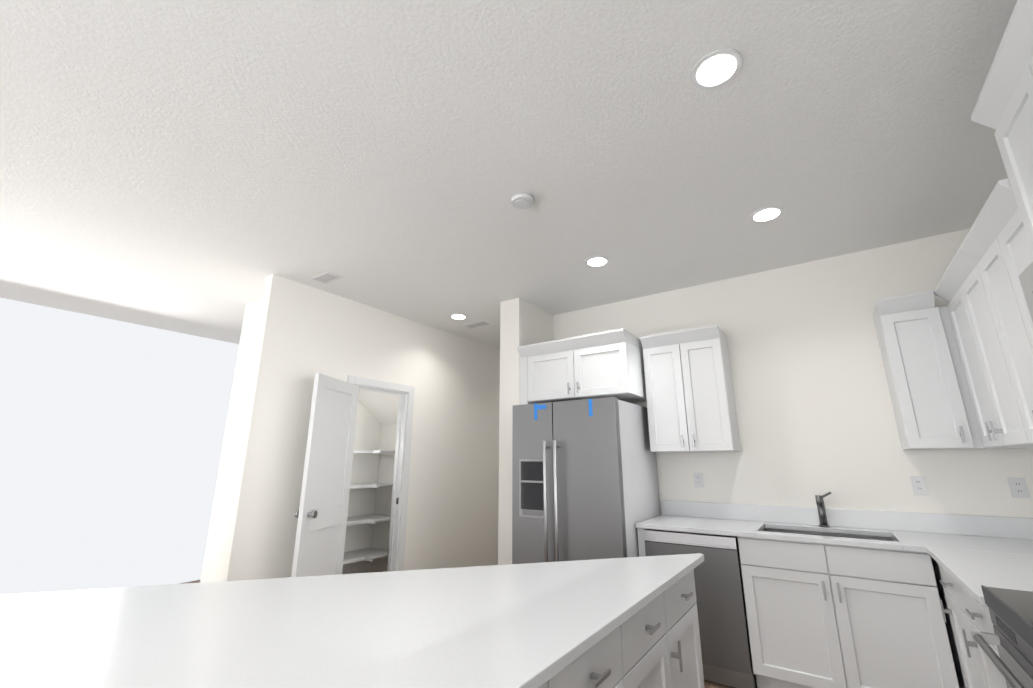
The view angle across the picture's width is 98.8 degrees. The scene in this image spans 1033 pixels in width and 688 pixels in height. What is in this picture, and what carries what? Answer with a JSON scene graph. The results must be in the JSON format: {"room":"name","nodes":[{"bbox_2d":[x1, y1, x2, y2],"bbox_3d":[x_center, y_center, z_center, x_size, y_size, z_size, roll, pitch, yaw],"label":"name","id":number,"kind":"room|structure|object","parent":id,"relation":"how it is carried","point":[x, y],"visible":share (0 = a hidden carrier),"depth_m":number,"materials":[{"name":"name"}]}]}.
{"room":"kitchen","nodes":[
{"label":"kitchen","id":0,"kind":"room"},
{"bbox_2d":[200,298,398,582],"bbox_3d":[-1.840,1.030,4.552,0.850,3.030,1.790,-10,-18,33],"label":"wall","id":1,"kind":"structure","parent":0,"point":[376,421],"depth_m":4.92,"materials":[{"name":"white paint"}]},
{"bbox_2d":[219,274,499,580],"bbox_3d":[-0.458,1.403,5.634,0.120,2.860,5.700,-10,-18,33],"label":"wall","id":2,"kind":"structure","parent":0,"point":[305,333],"depth_m":4.40,"materials":[{"name":"white paint"}]},
{"bbox_2d":[291,373,358,576],"bbox_3d":[-1.534,1.289,3.595,0.352,2.020,0.602,-10,-18,33],"label":"pantry door","id":3,"kind":"structure","parent":2,"relation":"in","point":[321,513],"depth_m":3.61,"materials":[{"name":"white wood"}]},
{"bbox_2d":[347,375,414,571],"bbox_3d":[-1.389,1.413,4.229,0.136,2.125,0.820,-10,-18,33],"label":"door frame","id":4,"kind":"structure","parent":2,"relation":"attached to","point":[401,472],"depth_m":4.49,"materials":[{"name":"white wood"}]},
{"bbox_2d":[179,580,756,687],"bbox_3d":[-0.734,2.210,2.988,7.510,0.050,10.120,-10,-18,33],"label":"floor","id":5,"kind":"structure","parent":0,"point":[708,684],"depth_m":2.76,"materials":[{"name":"brown wood"}]},
{"bbox_2d":[512,397,660,563],"bbox_3d":[0.565,1.404,3.560,0.908,1.800,0.928,-10,-18,33],"label":"refrigerator","id":6,"kind":"object","parent":5,"relation":"on","point":[584,480],"visible":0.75,"depth_m":3.31,"materials":[{"name":"silver metal"}]},
{"bbox_2d":[540,569,704,687],"bbox_3d":[-1.218,1.210,1.031,2.330,0.885,3.979,-10,-18,33],"label":"kitchen island","id":7,"kind":"object","parent":5,"relation":"on","point":[655,643],"visible":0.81,"depth_m":1.54,"materials":[{"name":"white wood"}]},
{"bbox_2d":[0,553,703,687],"bbox_3d":[-1.239,0.778,1.186,2.409,0.030,4.081,-10,-18,33],"label":"island countertop","id":8,"kind":"structure","parent":7,"relation":"on","point":[532,625],"depth_m":1.20,"materials":[{"name":"white stone"}]},
{"bbox_2d":[637,528,645,556],"bbox_3d":[1.068,1.815,3.323,0.048,0.885,0.615,-10,-18,33],"label":"end panel","id":9,"kind":"object","parent":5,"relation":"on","point":[641,542],"depth_m":3.17,"materials":[{"name":"white wood"}]},
{"bbox_2d":[644,529,756,687],"bbox_3d":[1.322,1.768,3.119,0.598,0.872,0.620,-10,-18,33],"label":"dishwasher","id":10,"kind":"object","parent":5,"relation":"on","point":[724,634],"visible":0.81,"depth_m":2.81,"materials":[{"name":"silver metal"}]},
{"bbox_2d":[738,528,958,687],"bbox_3d":[1.960,1.651,2.703,0.929,0.885,0.651,-10,-18,33],"label":"base cabinet","id":11,"kind":"object","parent":5,"relation":"on","point":[827,616],"visible":0.83,"depth_m":2.48,"materials":[{"name":"white wood"}]},
{"bbox_2d":[932,561,958,683],"bbox_3d":[2.670,1.533,2.255,0.668,0.884,0.605,-10,-18,33],"label":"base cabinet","id":12,"kind":"object","parent":5,"relation":"on","point":[933,562],"depth_m":2.52,"materials":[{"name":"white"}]},
{"bbox_2d":[931,557,978,687],"bbox_3d":[2.316,1.410,1.787,0.698,0.884,0.564,-10,-18,33],"label":"base cabinet","id":13,"kind":"object","parent":5,"relation":"on","point":[952,610],"depth_m":2.12,"materials":[{"name":"white wood"}]},
{"bbox_2d":[955,580,1006,687],"bbox_3d":[2.004,1.295,1.352,0.698,0.884,0.531,-10,-18,33],"label":"base cabinet","id":14,"kind":"object","parent":5,"relation":"on","point":[964,612],"depth_m":1.73,"materials":[{"name":"white wood"}]},
{"bbox_2d":[970,585,1032,687],"bbox_3d":[1.599,0.998,0.904,0.776,1.230,0.756,-10,-18,33],"label":"range","id":15,"kind":"object","parent":5,"relation":"on","point":[1011,615],"visible":1,"depth_m":1.28,"materials":[{"name":"silver metal"}]},
{"bbox_3d":[0.868,0.885,-0.202,0.734,0.885,1.874,-10,-18,33],"label":"base cabinet","id":16,"kind":"object","parent":5,"relation":"on","visible":0},
{"bbox_2d":[635,515,1032,606],"bbox_3d":[0.922,0.814,1.323,2.304,0.030,4.378,-10,-18,33],"label":"countertop","id":17,"kind":"structure","parent":16,"relation":"on","point":[970,564],"depth_m":2.44,"materials":[{"name":"white stone"}]},
{"bbox_2d":[815,492,831,526],"bbox_3d":[2.072,1.115,2.974,0.104,0.232,0.208,-10,-18,33],"label":"faucet","id":18,"kind":"object","parent":17,"relation":"on","point":[821,511],"visible":1,"depth_m":3.02,"materials":[{"name":"silver metal"}]},
{"bbox_2d":[764,528,894,540],"bbox_3d":[1.954,1.321,2.783,0.702,0.203,0.392,-10,-18,33],"label":"sink","id":19,"kind":"object","parent":17,"relation":"in","point":[833,534],"visible":0.1,"depth_m":2.94,"materials":[{"name":"silver metal"}]},
{"bbox_2d":[0,0,1016,348],"bbox_3d":[-0.734,-0.609,3.731,7.510,0.060,10.120,-10,-18,33],"label":"ceiling","id":20,"kind":"structure","parent":0,"point":[202,168],"depth_m":2.21,"materials":[{"name":"white paint"}]},
{"bbox_2d":[311,272,342,283],"bbox_3d":[-1.616,-0.562,3.773,0.240,0.009,0.140,-10,-18,33],"label":"ceiling vent","id":21,"kind":"object","parent":20,"relation":"in","point":[326,277],"visible":1,"depth_m":3.76,"materials":[{"name":"white metal"}]},
{"bbox_2d":[450,314,466,319],"bbox_3d":[-0.628,-0.293,4.793,0.190,0.008,0.190,-10,-18,33],"label":"recessed light","id":22,"kind":"object","parent":20,"relation":"in","point":[458,316],"visible":1,"depth_m":4.77,"materials":[{"name":"white plastic"}]},
{"bbox_2d":[463,320,491,328],"bbox_3d":[-0.446,-0.221,5.064,0.320,0.009,0.140,-10,-18,33],"label":"ceiling vent","id":23,"kind":"object","parent":20,"relation":"in","point":[477,324],"visible":1,"depth_m":5.05,"materials":[{"name":"white metal"}]},
{"bbox_2d":[511,192,533,208],"bbox_3d":[0.036,-0.847,2.638,0.140,0.036,0.140,-10,-18,33],"label":"smoke detector","id":24,"kind":"object","parent":20,"relation":"attached to","point":[522,200],"visible":1,"depth_m":2.60,"materials":[{"name":"white plastic"}]},
{"bbox_2d":[585,256,608,266],"bbox_3d":[0.631,-0.643,3.466,0.190,0.008,0.190,-10,-18,33],"label":"recessed light","id":25,"kind":"object","parent":20,"relation":"in","point":[597,261],"visible":1,"depth_m":3.45,"materials":[{"name":"white plastic"}]},
{"bbox_2d":[691,48,742,89],"bbox_3d":[0.796,-1.091,1.767,0.190,0.008,0.190,-10,-18,33],"label":"recessed light","id":26,"kind":"object","parent":20,"relation":"in","point":[718,68],"visible":1,"depth_m":1.76,"materials":[{"name":"white plastic"}]},
{"bbox_2d":[750,206,783,222],"bbox_3d":[1.583,-0.818,2.804,0.190,0.008,0.190,-10,-18,33],"label":"recessed light","id":27,"kind":"object","parent":20,"relation":"in","point":[766,214],"visible":1,"depth_m":2.79,"materials":[{"name":"white plastic"}]},
{"bbox_2d":[498,298,553,564],"bbox_3d":[1.094,1.381,5.552,0.221,2.860,4.070,-10,-18,33],"label":"wall","id":28,"kind":"structure","parent":0,"point":[523,322],"depth_m":4.10,"materials":[{"name":"white paint"}]},
{"bbox_2d":[553,228,1032,517],"bbox_3d":[1.792,0.847,3.525,3.316,2.860,0.120,-10,-18,33],"label":"wall","id":29,"kind":"structure","parent":0,"point":[815,414],"depth_m":3.28,"materials":[{"name":"white paint"}]},
{"bbox_2d":[517,328,646,404],"bbox_3d":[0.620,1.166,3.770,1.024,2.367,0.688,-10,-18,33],"label":"upper cabinet","id":30,"kind":"object","parent":29,"relation":"attached to","point":[606,364],"visible":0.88,"depth_m":3.72,"materials":[{"name":"white wood"}]},
{"bbox_2d":[640,324,740,451],"bbox_3d":[1.414,0.395,3.629,0.612,0.948,0.331,-10,-18,33],"label":"upper cabinet","id":31,"kind":"object","parent":29,"relation":"attached to","point":[691,407],"depth_m":3.48,"materials":[{"name":"white wood"}]},
{"bbox_2d":[693,473,703,487],"bbox_3d":[1.479,1.107,3.598,0.070,0.114,0.008,-10,-18,33],"label":"electrical outlet","id":32,"kind":"object","parent":29,"relation":"attached to","point":[698,480],"visible":1,"depth_m":3.60,"materials":[{"name":"white plastic"}]},
{"bbox_2d":[661,500,1032,539],"bbox_3d":[2.164,1.201,3.072,2.304,0.115,0.022,-10,-18,33],"label":"backsplash","id":33,"kind":"structure","parent":29,"relation":"attached to","point":[1001,527],"depth_m":2.94,"materials":[{"name":"white stone"}]},
{"bbox_2d":[910,476,927,494],"bbox_3d":[2.592,0.910,2.852,0.070,0.114,0.008,-10,-18,33],"label":"electrical outlet","id":34,"kind":"object","parent":29,"relation":"attached to","point":[919,486],"visible":1,"depth_m":2.85,"materials":[{"name":"white plastic"}]},
{"bbox_2d":[873,290,979,449],"bbox_3d":[2.580,0.189,2.847,0.286,0.948,0.331,-10,-18,33],"label":"upper cabinet","id":35,"kind":"object","parent":29,"relation":"attached to","point":[930,406],"depth_m":2.72,"materials":[{"name":"white wood"}]},
{"bbox_2d":[1007,477,1029,497],"bbox_3d":[2.957,0.846,2.607,0.070,0.114,0.008,-10,-18,33],"label":"electrical outlet","id":36,"kind":"object","parent":29,"relation":"attached to","point":[1018,488],"visible":1,"depth_m":2.60,"materials":[{"name":"white plastic"}]},
{"bbox_3d":[1.328,-0.093,-0.036,0.120,2.860,6.700,-10,-18,33],"label":"wall","id":37,"kind":"structure","parent":0,"visible":0},
{"bbox_2d":[938,248,1032,448],"bbox_3d":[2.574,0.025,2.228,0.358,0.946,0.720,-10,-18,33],"label":"upper cabinet","id":38,"kind":"object","parent":37,"relation":"attached to","point":[998,427],"depth_m":2.32,"materials":[{"name":"white wood"}]},
{"bbox_2d":[966,188,1032,446],"bbox_3d":[2.180,-0.119,1.680,0.358,0.946,0.660,-10,-18,33],"label":"upper cabinet","id":39,"kind":"object","parent":37,"relation":"attached to","point":[978,289],"depth_m":1.91,"materials":[{"name":"white wood"}]},
{"bbox_2d":[978,0,1032,263],"bbox_3d":[1.765,-0.683,1.228,0.379,0.667,0.758,-10,-18,33],"label":"upper cabinet","id":40,"kind":"object","parent":37,"relation":"attached to","point":[1008,108],"depth_m":1.54,"materials":[{"name":"white wood"}]},
{"bbox_2d":[1018,262,1032,321],"bbox_3d":[1.721,-0.141,1.117,0.486,0.428,0.756,-10,-18,33],"label":"over-the-range microwave","id":41,"kind":"object","parent":40,"relation":"attached to","point":[1025,276],"visible":1,"depth_m":1.52,"materials":[{"name":"grey"}]}
]}

